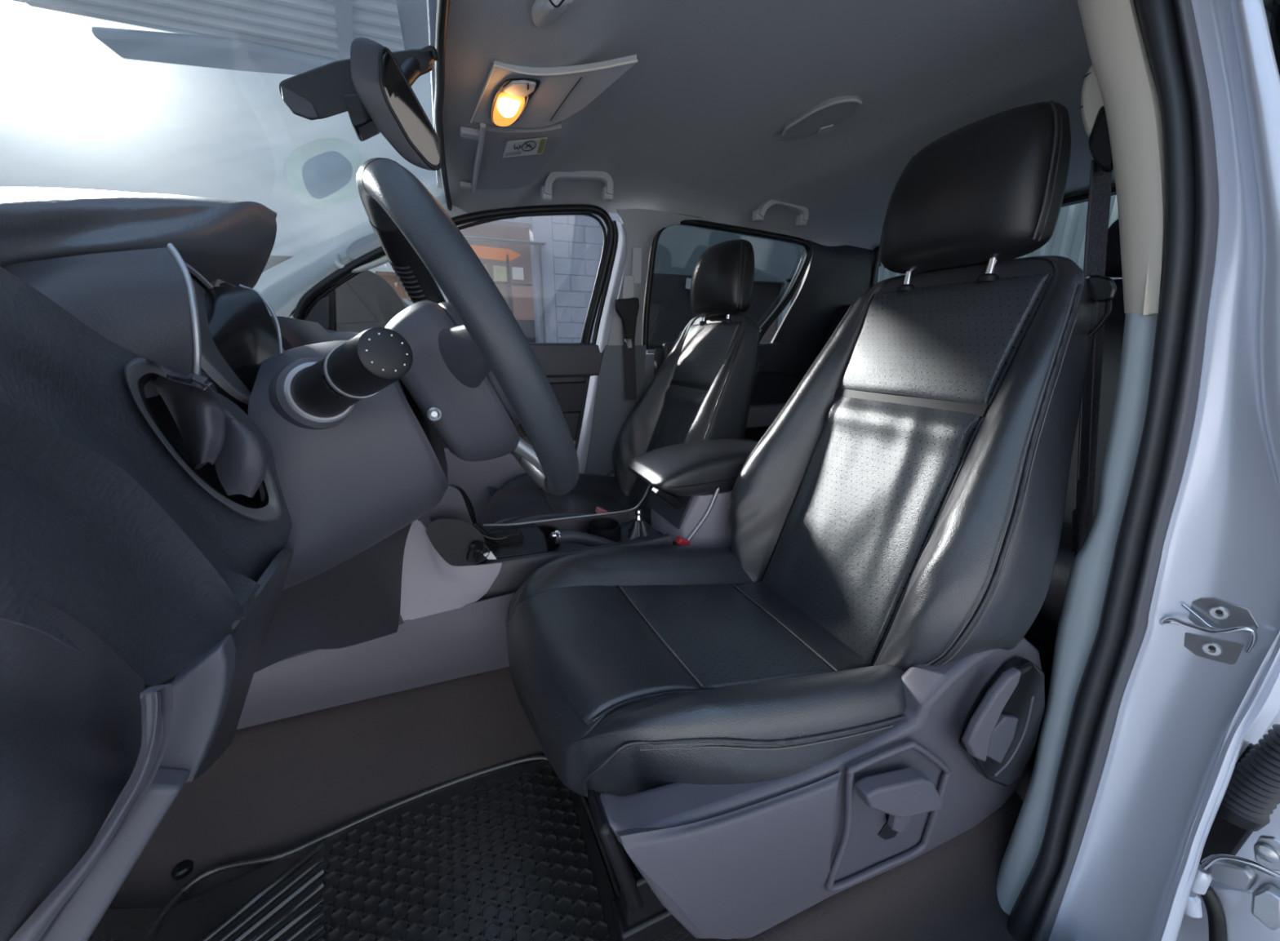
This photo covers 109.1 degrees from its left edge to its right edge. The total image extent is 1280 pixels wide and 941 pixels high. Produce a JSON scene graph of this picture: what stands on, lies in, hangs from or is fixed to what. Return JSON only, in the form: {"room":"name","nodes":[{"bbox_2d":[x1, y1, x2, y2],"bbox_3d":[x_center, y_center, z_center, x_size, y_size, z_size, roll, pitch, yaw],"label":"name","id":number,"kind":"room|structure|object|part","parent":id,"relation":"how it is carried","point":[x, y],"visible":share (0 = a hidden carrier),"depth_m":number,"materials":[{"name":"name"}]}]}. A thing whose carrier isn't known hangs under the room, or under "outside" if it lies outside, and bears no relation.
{"room":"vehicle interior","nodes":[
{"label":"vehicle interior","id":0,"kind":"room"},
{"bbox_2d":[426,0,443,188],"bbox_3d":[0.493,-0.810,1.088,1.822,0.166,1.445,-6,17,-22],"label":"windshield frame","id":1,"kind":"structure","parent":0,"point":[431,4],"depth_m":0.75,"materials":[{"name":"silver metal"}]},
{"bbox_2d":[292,204,812,528],"bbox_3d":[-0.193,-0.259,1.768,2.800,1.315,0.277,-6,17,-22],"label":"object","id":2,"kind":"object","parent":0,"point":[571,370],"depth_m":1.65,"materials":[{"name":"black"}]},
{"bbox_2d":[252,182,467,317],"bbox_3d":[-0.752,-0.640,1.329,0.756,0.441,0.057,-5,16,-17],"label":"pillar","id":3,"kind":"structure","parent":2,"relation":"attached to","point":[283,285],"depth_m":1.29,"materials":[{"name":"plastic"}]},
{"bbox_3d":[-0.765,-0.627,1.328,0.225,0.103,0.027,-6,17,-22],"label":"grab rail","id":4,"kind":"part","parent":3,"relation":"part of","materials":[{"name":"grey plastic"}]},
{"bbox_3d":[-0.575,0.068,1.662,0.950,0.340,0.020,-6,17,-22],"label":"door pocket trim","id":5,"kind":"part","parent":2,"relation":"part of","materials":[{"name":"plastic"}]},
{"bbox_3d":[-0.634,-0.067,1.618,1.135,0.725,0.030,-6,17,-22],"label":"door panel","id":6,"kind":"part","parent":2,"relation":"part of","materials":[{"name":"black plastic"}]},
{"bbox_3d":[-0.609,-0.362,1.513,1.065,0.120,0.035,-6,17,-22],"label":"door","id":7,"kind":"part","parent":2,"relation":"part of","materials":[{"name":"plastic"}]},
{"bbox_3d":[-0.156,-0.373,1.678,0.237,0.974,0.068,0,16,0],"label":"door frame","id":8,"kind":"part","parent":2,"relation":"part of","materials":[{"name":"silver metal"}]},
{"bbox_2d":[584,208,703,475],"bbox_3d":[-0.010,-0.351,1.714,0.484,1.117,0.127,-6,17,-22],"label":"pillar","id":9,"kind":"structure","parent":2,"relation":"attached to","point":[612,409],"depth_m":1.69,"materials":[{"name":"plastic"}]},
{"bbox_3d":[-0.109,-0.136,1.763,0.294,0.672,0.034,-6,17,-22],"label":"trim","id":10,"kind":"part","parent":9,"relation":"part of","materials":[{"name":"grey plastic"}]},
{"bbox_2d":[614,275,639,399],"bbox_3d":[-0.049,-0.469,1.639,0.088,0.429,0.048,-6,17,-22],"label":"belt","id":11,"kind":"object","parent":9,"relation":"attached to","point":[627,308],"visible":1,"depth_m":1.62,"materials":[{"name":"black fabric"}]},
{"bbox_3d":[-0.005,-0.352,1.716,0.473,1.117,0.127,-6,17,-22],"label":"pillar trim","id":12,"kind":"part","parent":9,"relation":"part of","materials":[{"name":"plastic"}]},
{"bbox_3d":[-0.204,-0.466,1.738,2.800,0.020,0.121,-6,17,-22],"label":"belt plate","id":13,"kind":"part","parent":2,"relation":"part of","materials":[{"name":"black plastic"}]},
{"bbox_3d":[0.419,-0.474,1.924,0.710,0.125,0.035,-6,17,-22],"label":"door","id":14,"kind":"part","parent":2,"relation":"part of","materials":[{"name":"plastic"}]},
{"bbox_3d":[0.454,-0.188,2.052,0.850,0.725,0.030,-6,17,-22],"label":"door panel","id":15,"kind":"part","parent":2,"relation":"part of","materials":[{"name":"black plastic"}]},
{"bbox_3d":[0.431,-0.231,1.974,0.600,0.090,0.080,-6,17,-22],"label":"door armrest","id":16,"kind":"part","parent":2,"relation":"part of","materials":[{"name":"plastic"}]},
{"bbox_2d":[770,240,874,375],"bbox_3d":[0.779,-0.697,1.964,0.493,0.566,0.084,-5,16,-16],"label":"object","id":17,"kind":"structure","parent":2,"relation":"attached to","point":[835,277],"depth_m":1.95,"materials":[{"name":"black leather"}]},
{"bbox_2d":[107,666,1182,940],"bbox_3d":[0.011,0.254,1.109,2.813,0.759,1.560,-6,17,-22],"label":"floor","id":18,"kind":"structure","parent":0,"point":[280,785],"depth_m":0.75,"materials":[{"name":"carpet"}]},
{"bbox_2d":[88,755,620,940],"bbox_3d":[-0.378,0.586,0.564,0.717,0.118,0.475,-6,17,-22],"label":"floor mat","id":19,"kind":"object","parent":18,"relation":"on","point":[500,852],"visible":0.94,"depth_m":0.67,"materials":[{"name":"rubber"}]},
{"bbox_2d":[236,439,758,729],"bbox_3d":[-0.200,0.178,1.032,1.224,0.399,0.280,-6,17,-22],"label":"console","id":20,"kind":"object","parent":18,"relation":"on","point":[452,622],"visible":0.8,"depth_m":0.88,"materials":[{"name":"plastic"}]},
{"bbox_2d":[0,186,412,940],"bbox_3d":[-0.754,-0.021,0.698,0.736,0.672,1.459,-6,17,-22],"label":"dashboard","id":21,"kind":"object","parent":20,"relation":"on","point":[119,572],"visible":0.94,"depth_m":0.26,"materials":[{"name":"plastic"}]},
{"bbox_3d":[-0.273,0.117,0.194,0.072,0.216,0.117,-6,17,-22],"label":"panel","id":22,"kind":"part","parent":21,"relation":"part of","materials":[{"name":"grey plastic"}]},
{"bbox_2d":[39,634,235,940],"bbox_3d":[-0.258,0.174,0.228,0.110,0.168,0.027,-6,17,-22],"label":"panel","id":23,"kind":"object","parent":21,"relation":"attached to","point":[201,691],"visible":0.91,"depth_m":0.22,"materials":[{"name":"plastic"}]},
{"bbox_2d":[0,186,276,288],"bbox_3d":[-0.551,-0.208,0.398,0.270,0.151,0.405,-3,16,-11],"label":"hood","id":24,"kind":"object","parent":21,"relation":"attached to","point":[51,237],"depth_m":0.37,"materials":[{"name":"plastic"}]},
{"bbox_2d":[123,357,283,524],"bbox_3d":[-0.330,-0.014,0.353,0.060,0.144,0.150,-8,17,-26],"label":"air vent","id":25,"kind":"object","parent":21,"relation":"attached to","point":[188,417],"visible":1,"depth_m":0.33,"materials":[{"name":"grey plastic"}]},
{"bbox_2d":[248,340,448,590],"bbox_3d":[-0.327,-0.008,0.525,0.191,0.273,0.223,-6,17,-22],"label":"column","id":26,"kind":"structure","parent":21,"relation":"attached to","point":[349,481],"depth_m":0.44,"materials":[{"name":"plastic"}]},
{"bbox_2d":[289,327,413,417],"bbox_3d":[-0.240,-0.071,0.369,0.193,0.082,0.047,13,20,40],"label":"stalk","id":27,"kind":"object","parent":26,"relation":"attached to","point":[356,370],"visible":1,"depth_m":0.32,"materials":[{"name":"black plastic"}]},
{"bbox_3d":[-0.269,-0.070,0.396,0.115,0.066,0.047,13,20,39],"label":"lever","id":28,"kind":"part","parent":27,"relation":"part of","materials":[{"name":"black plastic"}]},
{"bbox_3d":[-0.193,-0.076,0.327,0.070,0.050,0.040,13,20,38],"label":"knob","id":29,"kind":"part","parent":27,"relation":"part of","materials":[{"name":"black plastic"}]},
{"bbox_2d":[356,157,579,495],"bbox_3d":[-0.196,-0.141,0.546,0.202,0.364,0.401,-6,17,-22],"label":"steering wheel","id":30,"kind":"object","parent":26,"relation":"attached to","point":[474,374],"visible":0.97,"depth_m":0.43,"materials":[{"name":"leather"}]},
{"bbox_2d":[427,485,472,525],"bbox_3d":[-0.394,0.083,0.941,0.088,0.147,0.125,-6,17,-22],"label":"tray","id":31,"kind":"object","parent":20,"relation":"on","point":[452,505],"depth_m":0.88,"materials":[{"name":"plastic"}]},
{"bbox_3d":[-0.367,0.155,0.842,0.217,0.222,0.032,-9,18,-30],"label":"panel","id":32,"kind":"part","parent":20,"relation":"part of","materials":[{"name":"plastic"}]},
{"bbox_2d":[426,519,486,566],"bbox_3d":[-0.351,0.145,0.876,0.107,0.130,0.083,-6,17,-22],"label":"panel","id":33,"kind":"object","parent":20,"relation":"attached to","point":[449,542],"depth_m":0.85,"materials":[{"name":"black plastic"}]},
{"bbox_2d":[448,484,507,544],"bbox_3d":[-0.334,0.094,0.925,0.113,0.143,0.044,-6,17,-22],"label":"cable","id":34,"kind":"object","parent":20,"relation":"on","point":[486,535],"visible":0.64,"depth_m":0.92,"materials":[{"name":"black plastic"}]},
{"bbox_3d":[-0.360,0.068,0.909,0.058,0.083,0.040,-6,17,-22],"label":"knob","id":35,"kind":"part","parent":34,"relation":"part of","materials":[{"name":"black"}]},
{"bbox_3d":[-0.332,0.113,0.936,0.080,0.101,0.018,-8,18,-27],"label":"lever","id":36,"kind":"part","parent":34,"relation":"part of","materials":[{"name":"black plastic"}]},
{"bbox_2d":[474,544,489,563],"bbox_3d":[-0.308,0.159,0.870,0.043,0.039,0.010,-1,16,-5],"label":"charging cable","id":37,"kind":"object","parent":20,"relation":"attached to","point":[483,545],"visible":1,"depth_m":0.87,"materials":[{"name":"black plastic"}]},
{"bbox_2d":[483,551,496,559],"bbox_3d":[-0.289,0.164,0.877,0.023,0.018,0.006,-6,17,-22],"label":"plug","id":38,"kind":"object","parent":20,"relation":"attached to","point":[491,557],"visible":1,"depth_m":0.88,"materials":[{"name":"white"}]},
{"bbox_3d":[-0.303,0.149,0.995,0.093,0.025,0.030,-6,17,-22],"label":"gate frame","id":39,"kind":"part","parent":20,"relation":"part of","materials":[{"name":"black plastic"}]},
{"bbox_3d":[-0.343,0.164,0.999,0.270,0.033,0.170,-6,17,-22],"label":"gate plate","id":40,"kind":"part","parent":20,"relation":"part of","materials":[{"name":"black plastic"}]},
{"bbox_2d":[549,529,617,546],"bbox_3d":[-0.085,0.180,1.047,0.239,0.121,0.022,-6,17,-22],"label":"hand brake","id":41,"kind":"object","parent":20,"relation":"attached to","point":[560,537],"visible":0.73,"depth_m":1.01,"materials":[{"name":"plastic"}]},
{"bbox_2d":[627,508,663,539],"bbox_3d":[-0.002,0.138,1.138,0.142,0.087,0.134,-6,17,-22],"label":"lever","id":42,"kind":"object","parent":20,"relation":"on","point":[639,528],"visible":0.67,"depth_m":1.12,"materials":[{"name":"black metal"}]},
{"bbox_3d":[0.177,-0.014,1.173,0.385,0.104,0.223,-6,17,-22],"label":"armrest","id":43,"kind":"part","parent":20,"relation":"part of","materials":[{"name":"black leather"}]},
{"bbox_2d":[480,239,762,526],"bbox_3d":[-0.097,-0.027,1.500,0.860,1.364,0.604,-6,17,-22],"label":"passenger seat","id":44,"kind":"object","parent":18,"relation":"on","point":[703,389],"visible":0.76,"depth_m":1.45,"materials":[{"name":"black leather"}]},
{"bbox_3d":[-0.373,0.106,1.402,0.203,0.039,0.298,-6,17,-22],"label":"panel","id":45,"kind":"part","parent":44,"relation":"part of","materials":[{"name":"black leather"}]},
{"bbox_2d":[480,472,651,526],"bbox_3d":[-0.202,0.158,1.490,0.622,0.231,0.544,-6,17,-22],"label":"cushion","id":46,"kind":"object","parent":44,"relation":"on","point":[586,483],"depth_m":1.58,"materials":[{"name":"black leather"}]},
{"bbox_2d":[592,506,608,514],"bbox_3d":[-0.135,0.179,1.227,0.101,0.162,0.026,-6,17,-22],"label":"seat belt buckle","id":47,"kind":"object","parent":44,"relation":"on","point":[598,510],"visible":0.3,"depth_m":1.21,"materials":[{"name":"red plastic"}]},
{"bbox_3d":[-0.001,0.135,1.570,0.108,0.033,0.298,-6,17,-22],"label":"panel","id":48,"kind":"part","parent":44,"relation":"part of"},
{"bbox_3d":[0.136,-0.172,1.544,0.334,0.686,0.576,-6,17,-22],"label":"backrest","id":49,"kind":"part","parent":44,"relation":"part of","materials":[{"name":"black leather"}]},
{"bbox_2d":[506,99,1095,940],"bbox_3d":[0.219,0.129,0.783,0.860,1.376,0.604,-6,17,-22],"label":"seat","id":50,"kind":"object","parent":18,"relation":"on","point":[771,725],"visible":1,"depth_m":0.66,"materials":[{"name":"black leather"}]},
{"bbox_3d":[-0.068,0.261,0.712,0.203,0.039,0.298,-6,17,-22],"label":"panel","id":51,"kind":"part","parent":50,"relation":"part of","materials":[{"name":"black leather"}]},
{"bbox_3d":[0.209,0.571,0.692,0.520,0.035,0.045,-6,17,-22],"label":"seat rail","id":52,"kind":"part","parent":50,"relation":"part of","materials":[{"name":"black plastic"}]},
{"bbox_2d":[671,536,690,545],"bbox_3d":[0.067,0.234,1.062,0.101,0.162,0.026,-6,17,-22],"label":"seat belt buckle","id":53,"kind":"object","parent":50,"relation":"attached to","point":[679,540],"visible":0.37,"depth_m":1.05,"materials":[{"name":"red plastic"}]},
{"bbox_2d":[506,545,906,796],"bbox_3d":[0.104,0.314,0.800,0.622,0.231,0.544,-6,17,-22],"label":"cushion","id":54,"kind":"object","parent":50,"relation":"on","point":[639,670],"depth_m":0.66,"materials":[{"name":"black leather"}]},
{"bbox_3d":[0.305,0.290,0.880,0.108,0.033,0.298,-6,17,-22],"label":"panel","id":55,"kind":"part","parent":50,"relation":"part of","materials":[{"name":"black leather"}]},
{"bbox_3d":[0.354,0.475,0.635,0.204,0.230,0.002,-6,17,-22],"label":"bay panel","id":56,"kind":"part","parent":50,"relation":"part of","materials":[{"name":"plastic"}]},
{"bbox_3d":[0.337,0.421,0.589,0.153,0.096,0.022,-6,17,-22],"label":"height lever","id":57,"kind":"part","parent":50,"relation":"part of","materials":[{"name":"plastic"}]},
{"bbox_3d":[0.355,0.471,0.623,0.035,0.057,0.010,-6,17,-22],"label":"lever arm","id":58,"kind":"part","parent":50,"relation":"part of","materials":[{"name":"plastic"}]},
{"bbox_3d":[0.518,-0.367,0.883,0.021,0.086,0.013,-6,17,-22],"label":"headrest post","id":59,"kind":"part","parent":50,"relation":"part of","materials":[{"name":"silver metal"}]},
{"bbox_3d":[0.441,-0.017,0.853,0.334,0.686,0.576,-6,17,-22],"label":"backrest","id":60,"kind":"part","parent":50,"relation":"part of","materials":[{"name":"black leather"}]},
{"bbox_3d":[0.576,-0.330,0.749,0.021,0.086,0.013,-6,17,-22],"label":"headrest post","id":61,"kind":"part","parent":50,"relation":"part of","materials":[{"name":"silver metal"}]},
{"bbox_3d":[0.469,0.337,0.615,0.081,0.141,0.012,-6,17,-22],"label":"recliner lever","id":62,"kind":"part","parent":50,"relation":"part of","materials":[{"name":"plastic"}]},
{"bbox_2d":[821,218,1125,735],"bbox_3d":[0.880,-0.159,1.435,0.678,1.100,1.335,-6,17,-22],"label":"bench","id":63,"kind":"object","parent":18,"relation":"on","point":[1042,634],"visible":0.02,"depth_m":1.12,"materials":[{"name":"black leather"}]},
{"bbox_3d":[0.943,-0.319,1.749,0.298,0.640,0.700,-6,17,-22],"label":"backrest","id":64,"kind":"part","parent":63,"relation":"part of","materials":[{"name":"black leather"}]},
{"bbox_2d":[1023,521,1075,658],"bbox_3d":[0.789,0.107,1.470,0.480,0.211,1.335,-6,17,-22],"label":"cushion","id":65,"kind":"object","parent":63,"relation":"on","point":[1042,634],"depth_m":0.88,"materials":[{"name":"black leather"}]},
{"bbox_3d":[1.182,-0.165,1.192,0.298,0.640,0.625,-6,17,-22],"label":"backrest","id":66,"kind":"part","parent":63,"relation":"part of","materials":[{"name":"black leather"}]},
{"bbox_2d":[442,0,1279,250],"bbox_3d":[0.456,-0.769,1.083,1.726,0.157,1.325,-6,17,-22],"label":"ceiling","id":67,"kind":"structure","parent":0,"point":[695,126],"depth_m":0.91,"materials":[{"name":"fabric"}]},
{"bbox_2d":[288,0,452,317],"bbox_3d":[-0.734,-0.415,0.670,0.946,0.421,1.484,-6,17,-22],"label":"window","id":68,"kind":"structure","parent":67,"relation":"attached to","point":[442,6],"depth_m":0.73,"materials":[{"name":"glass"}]},
{"bbox_2d":[279,44,439,141],"bbox_3d":[-0.380,-0.530,0.622,0.203,0.134,0.070,-6,17,-22],"label":"housing","id":69,"kind":"object","parent":68,"relation":"attached to","point":[328,90],"visible":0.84,"depth_m":0.59,"materials":[{"name":"black plastic"}]},
{"bbox_2d":[350,37,442,170],"bbox_3d":[-0.309,-0.495,0.607,0.051,0.160,0.125,5,16,18],"label":"mirror","id":70,"kind":"object","parent":69,"relation":"attached to","point":[384,86],"visible":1,"depth_m":0.59,"materials":[{"name":"black glass"}]},
{"bbox_2d":[382,52,439,164],"bbox_3d":[-0.302,-0.474,0.602,0.007,0.110,0.069,11,19,36],"label":"mirror glass","id":71,"kind":"object","parent":70,"relation":"attached to","point":[406,126],"depth_m":0.60,"materials":[{"name":"grey"}]},
{"bbox_3d":[-0.311,-0.544,0.621,0.026,0.072,0.075,4,16,13],"label":"stem","id":72,"kind":"part","parent":70,"relation":"part of","materials":[{"name":"black plastic"}]},
{"bbox_2d":[459,120,561,192],"bbox_3d":[-0.323,-0.728,1.075,0.196,0.024,0.462,-6,17,-22],"label":"sun visor","id":73,"kind":"object","parent":67,"relation":"attached to","point":[506,157],"visible":0.98,"depth_m":1.02,"materials":[{"name":"grey fabric"}]},
{"bbox_3d":[-0.382,-0.722,1.072,0.011,0.013,0.421,-6,17,-21],"label":"pivot rod","id":74,"kind":"part","parent":73,"relation":"part of","materials":[{"name":"grey plastic"}]},
{"bbox_2d":[531,0,573,26],"bbox_3d":[-0.115,-0.588,0.590,0.045,0.029,0.106,-6,17,-22],"label":"clip","id":75,"kind":"object","parent":67,"relation":"attached to","point":[544,12],"visible":1,"depth_m":0.58,"materials":[{"name":"grey plastic"}]},
{"bbox_3d":[-0.100,-0.578,0.562,0.035,0.026,0.028,-6,17,-22],"label":"arm","id":76,"kind":"part","parent":75,"relation":"part of","materials":[{"name":"grey plastic"}]},
{"bbox_2d":[470,54,637,128],"bbox_3d":[-0.172,-0.640,0.773,0.178,0.024,0.346,-11,19,-33],"label":"console","id":77,"kind":"object","parent":67,"relation":"attached to","point":[511,95],"visible":1,"depth_m":0.77,"materials":[{"name":"grey plastic"}]},
{"bbox_2d":[489,78,540,126],"bbox_3d":[-0.225,-0.641,0.802,0.067,0.010,0.186,-6,17,-22],"label":"lamp","id":78,"kind":"object","parent":77,"relation":"on","point":[513,102],"depth_m":0.79,"materials":[{"name":"yellow plastic"}]},
{"bbox_2d":[540,170,613,202],"bbox_3d":[-0.183,-0.839,1.344,0.216,0.095,0.040,-6,17,-22],"label":"handle","id":79,"kind":"object","parent":67,"relation":"attached to","point":[546,193],"visible":0.93,"depth_m":1.32,"materials":[{"name":"grey plastic"}]},
{"bbox_2d":[751,199,808,226],"bbox_3d":[0.497,-0.911,1.600,0.218,0.080,0.038,-6,17,-22],"label":"handle","id":80,"kind":"object","parent":67,"relation":"attached to","point":[758,214],"visible":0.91,"depth_m":1.58,"materials":[{"name":"grey plastic"}]},
{"bbox_2d":[782,94,862,139],"bbox_3d":[0.416,-0.814,1.058,0.106,0.017,0.221,-6,17,-22],"label":"recessed light","id":81,"kind":"object","parent":67,"relation":"in","point":[821,117],"visible":1,"depth_m":1.04,"materials":[{"name":"plastic"}]},
{"bbox_2d":[817,124,833,133],"bbox_3d":[0.442,-0.815,1.088,0.025,0.004,0.040,1,16,3],"label":"switch","id":82,"kind":"object","parent":81,"relation":"attached to","point":[822,128],"depth_m":1.08,"materials":[{"name":"grey plastic"}]},
{"bbox_2d":[870,183,1116,286],"bbox_3d":[1.260,-0.298,1.560,0.041,1.300,1.440,-6,17,-22],"label":"wall","id":83,"kind":"structure","parent":0,"point":[1079,197],"depth_m":1.35,"materials":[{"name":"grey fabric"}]},
{"bbox_3d":[1.012,-0.818,2.050,0.030,0.400,0.120,-6,17,-22],"label":"panel","id":84,"kind":"part","parent":83,"relation":"part of","materials":[{"name":"black plastic"}]},
{"bbox_3d":[1.265,-0.864,1.405,0.030,0.125,1.400,-6,17,-22],"label":"panel","id":85,"kind":"part","parent":83,"relation":"part of","materials":[{"name":"black plastic"}]},
{"bbox_2d":[1235,0,1279,763],"bbox_3d":[1.236,-0.022,0.789,1.030,1.380,0.209,-6,17,-22],"label":"wall","id":86,"kind":"structure","parent":0,"point":[1271,708],"depth_m":0.61,"materials":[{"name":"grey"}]},
{"bbox_2d":[996,0,1279,940],"bbox_3d":[0.621,0.223,0.671,0.201,1.840,0.418,-6,17,-22],"label":"pillar","id":87,"kind":"structure","parent":86,"relation":"attached to","point":[1135,761],"depth_m":0.56,"materials":[{"name":"plastic"}]},
{"bbox_3d":[0.636,0.456,0.735,0.060,1.357,0.197,13,20,39],"label":"trim","id":88,"kind":"part","parent":87,"relation":"part of","materials":[{"name":"grey plastic"}]},
{"bbox_2d":[1071,64,1116,558],"bbox_3d":[0.656,-0.178,0.692,0.081,0.805,0.157,-6,17,-22],"label":"belt","id":89,"kind":"object","parent":87,"relation":"attached to","point":[1102,289],"visible":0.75,"depth_m":0.65,"materials":[{"name":"fabric"}]},
{"bbox_3d":[0.639,-0.213,0.650,0.006,0.067,0.044,-6,17,-22],"label":"tongue frame","id":90,"kind":"part","parent":89,"relation":"part of","materials":[{"name":"black plastic"}]},
{"bbox_3d":[0.605,-0.453,0.587,0.063,0.492,0.216,-6,17,-22],"label":"trim","id":91,"kind":"part","parent":87,"relation":"part of","materials":[{"name":"plastic"}]},
{"bbox_2d":[1159,597,1257,665],"bbox_3d":[0.685,0.193,0.554,0.025,0.079,0.079,-6,17,-22],"label":"door striker","id":92,"kind":"structure","parent":87,"relation":"attached to","point":[1215,615],"depth_m":0.55,"materials":[{"name":"metal"}]},
{"bbox_2d":[1208,645,1216,650],"bbox_3d":[0.694,0.215,0.553,0.003,0.006,0.005,-11,19,-35],"label":"socket","id":93,"kind":"object","parent":92,"relation":"attached to","point":[1210,647],"depth_m":0.55,"materials":[{"name":"black metal"}]},
{"bbox_3d":[0.696,0.213,0.560,0.005,0.038,0.067,-6,17,-22],"label":"plate","id":94,"kind":"part","parent":92,"relation":"part of","materials":[{"name":"metal"}]},
{"bbox_2d":[1215,609,1223,614],"bbox_3d":[0.692,0.169,0.545,0.003,0.006,0.005,-11,19,-35],"label":"socket","id":95,"kind":"object","parent":92,"relation":"attached to","point":[1217,611],"depth_m":0.54,"materials":[{"name":"black metal"}]},
{"bbox_3d":[0.694,0.178,0.556,0.004,0.051,0.073,-6,17,-22],"label":"plate","id":96,"kind":"part","parent":92,"relation":"part of","materials":[{"name":"metal"}]},
{"bbox_2d":[1176,14,1279,940],"bbox_3d":[0.841,0.148,0.601,0.151,1.545,0.370,-6,17,-22],"label":"door","id":97,"kind":"structure","parent":86,"relation":"in","point":[1227,915],"depth_m":0.64,"materials":[{"name":"silver metal"}]},
{"bbox_3d":[0.913,0.589,0.664,0.063,0.662,0.209,-6,17,-22],"label":"panel","id":98,"kind":"part","parent":97,"relation":"part of","materials":[{"name":"silver metal"}]},
{"bbox_3d":[0.818,0.578,0.620,0.034,0.158,0.097,-6,17,-22],"label":"hinge assembly","id":99,"kind":"part","parent":97,"relation":"part of","materials":[{"name":"silver metal"}]},
{"bbox_3d":[0.811,0.537,0.599,0.006,0.069,0.084,-6,17,-22],"label":"hinge rod","id":100,"kind":"part","parent":97,"relation":"part of","materials":[{"name":"silver metal"}]},
{"bbox_3d":[0.830,0.556,0.614,0.012,0.063,0.088,-6,17,-22],"label":"fixed plate","id":101,"kind":"part","parent":97,"relation":"part of","materials":[{"name":"metal"}]},
{"bbox_3d":[0.821,0.568,0.595,0.020,0.050,0.028,-6,17,-22],"label":"hinge arm","id":102,"kind":"part","parent":97,"relation":"part of","materials":[{"name":"metal"}]},
{"bbox_3d":[0.832,0.509,0.586,0.016,0.050,0.056,-6,17,-22],"label":"hinge bracket","id":103,"kind":"part","parent":97,"relation":"part of","materials":[{"name":"silver metal"}]},
{"bbox_3d":[0.812,-0.519,0.547,0.010,0.229,0.114,-6,17,-22],"label":"frame","id":104,"kind":"part","parent":97,"relation":"part of","materials":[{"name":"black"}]},
{"bbox_2d":[1217,724,1279,831],"bbox_3d":[0.830,0.408,0.611,0.052,0.162,0.060,-6,17,-22],"label":"boot","id":105,"kind":"object","parent":86,"relation":"attached to","point":[1252,793],"visible":0.91,"depth_m":0.60,"materials":[{"name":"rubber"}]},
{"label":"outside","id":106,"kind":"structure","parent":0,"visible":0},
{"bbox_2d":[12,0,428,75],"bbox_3d":[-1.664,-2.111,1.624,2.226,0.140,2.672,-6,17,-22],"label":"canopy","id":107,"kind":"object","parent":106,"point":[283,37],"visible":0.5,"depth_m":2.39,"materials":[{"name":"plastic"}]},
{"bbox_3d":[-1.538,-2.329,2.370,0.072,0.081,0.709,-9,18,-29],"label":"support post","id":108,"kind":"part","parent":107,"relation":"part of","materials":[{"name":"metal"}]},
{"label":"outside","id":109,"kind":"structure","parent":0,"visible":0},
{"bbox_3d":[-1.140,0.613,3.027,60.000,0.100,60.000,-6,17,-22],"label":"ground","id":110,"kind":"structure","parent":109,"visible":0},
{"bbox_2d":[262,255,408,333],"bbox_3d":[-2.892,-0.312,2.871,2.940,1.786,1.580,-6,17,-22],"label":"parked car","id":111,"kind":"object","parent":110,"relation":"on","point":[366,300],"visible":0.09,"depth_m":2.46,"materials":[{"name":"black metal"}]},
{"bbox_2d":[375,271,411,302],"bbox_3d":[-2.861,-1.067,4.742,1.470,1.782,0.895,-6,17,-22],"label":"porch","id":112,"kind":"object","parent":110,"relation":"on","point":[390,277],"visible":0.06,"depth_m":4.46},
{"bbox_2d":[448,213,647,353],"bbox_3d":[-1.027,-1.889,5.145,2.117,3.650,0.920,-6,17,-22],"label":"building","id":113,"kind":"structure","parent":110,"relation":"on","point":[544,268],"depth_m":4.85,"materials":[{"name":"brick"}]},
{"bbox_3d":[-1.560,-2.207,5.109,0.160,0.157,0.020,-6,17,-22],"label":"lit doorway","id":114,"kind":"part","parent":113,"relation":"part of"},
{"bbox_2d":[494,282,532,285],"bbox_3d":[-1.360,-2.030,4.963,0.572,0.002,0.120,-6,17,-22],"label":"shelf","id":115,"kind":"object","parent":113,"relation":"attached to","point":[508,283],"depth_m":4.97,"materials":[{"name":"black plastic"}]},
{"bbox_2d":[511,266,524,279],"bbox_3d":[-1.361,-2.197,5.085,0.122,0.126,0.020,-6,17,-22],"label":"poster","id":116,"kind":"object","parent":113,"relation":"attached to","point":[517,273],"depth_m":5.08,"materials":[{"name":"white paper"}]},
{"bbox_3d":[-1.293,-1.905,5.195,0.300,0.350,0.020,-6,17,-22],"label":"wall panel","id":117,"kind":"part","parent":113,"relation":"part of","materials":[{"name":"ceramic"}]},
{"bbox_2d":[516,320,535,342],"bbox_3d":[-1.280,-1.474,5.000,0.355,0.333,0.050,-6,17,-22],"label":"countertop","id":118,"kind":"structure","parent":113,"relation":"on","point":[527,326],"depth_m":4.98,"materials":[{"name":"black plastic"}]},
{"bbox_2d":[647,224,805,353],"bbox_3d":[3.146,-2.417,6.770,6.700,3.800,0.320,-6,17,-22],"label":"car window","id":119,"kind":"structure","parent":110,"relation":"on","point":[679,248],"depth_m":5.69,"materials":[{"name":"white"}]},
{"bbox_2d":[877,194,1122,282],"bbox_3d":[3.755,-0.943,2.914,0.200,2.920,7.220,-6,17,-22],"label":"corrugated fence","id":120,"kind":"object","parent":110,"relation":"on","point":[1067,240],"visible":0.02,"depth_m":3.55,"materials":[{"name":"metal"}]}
]}

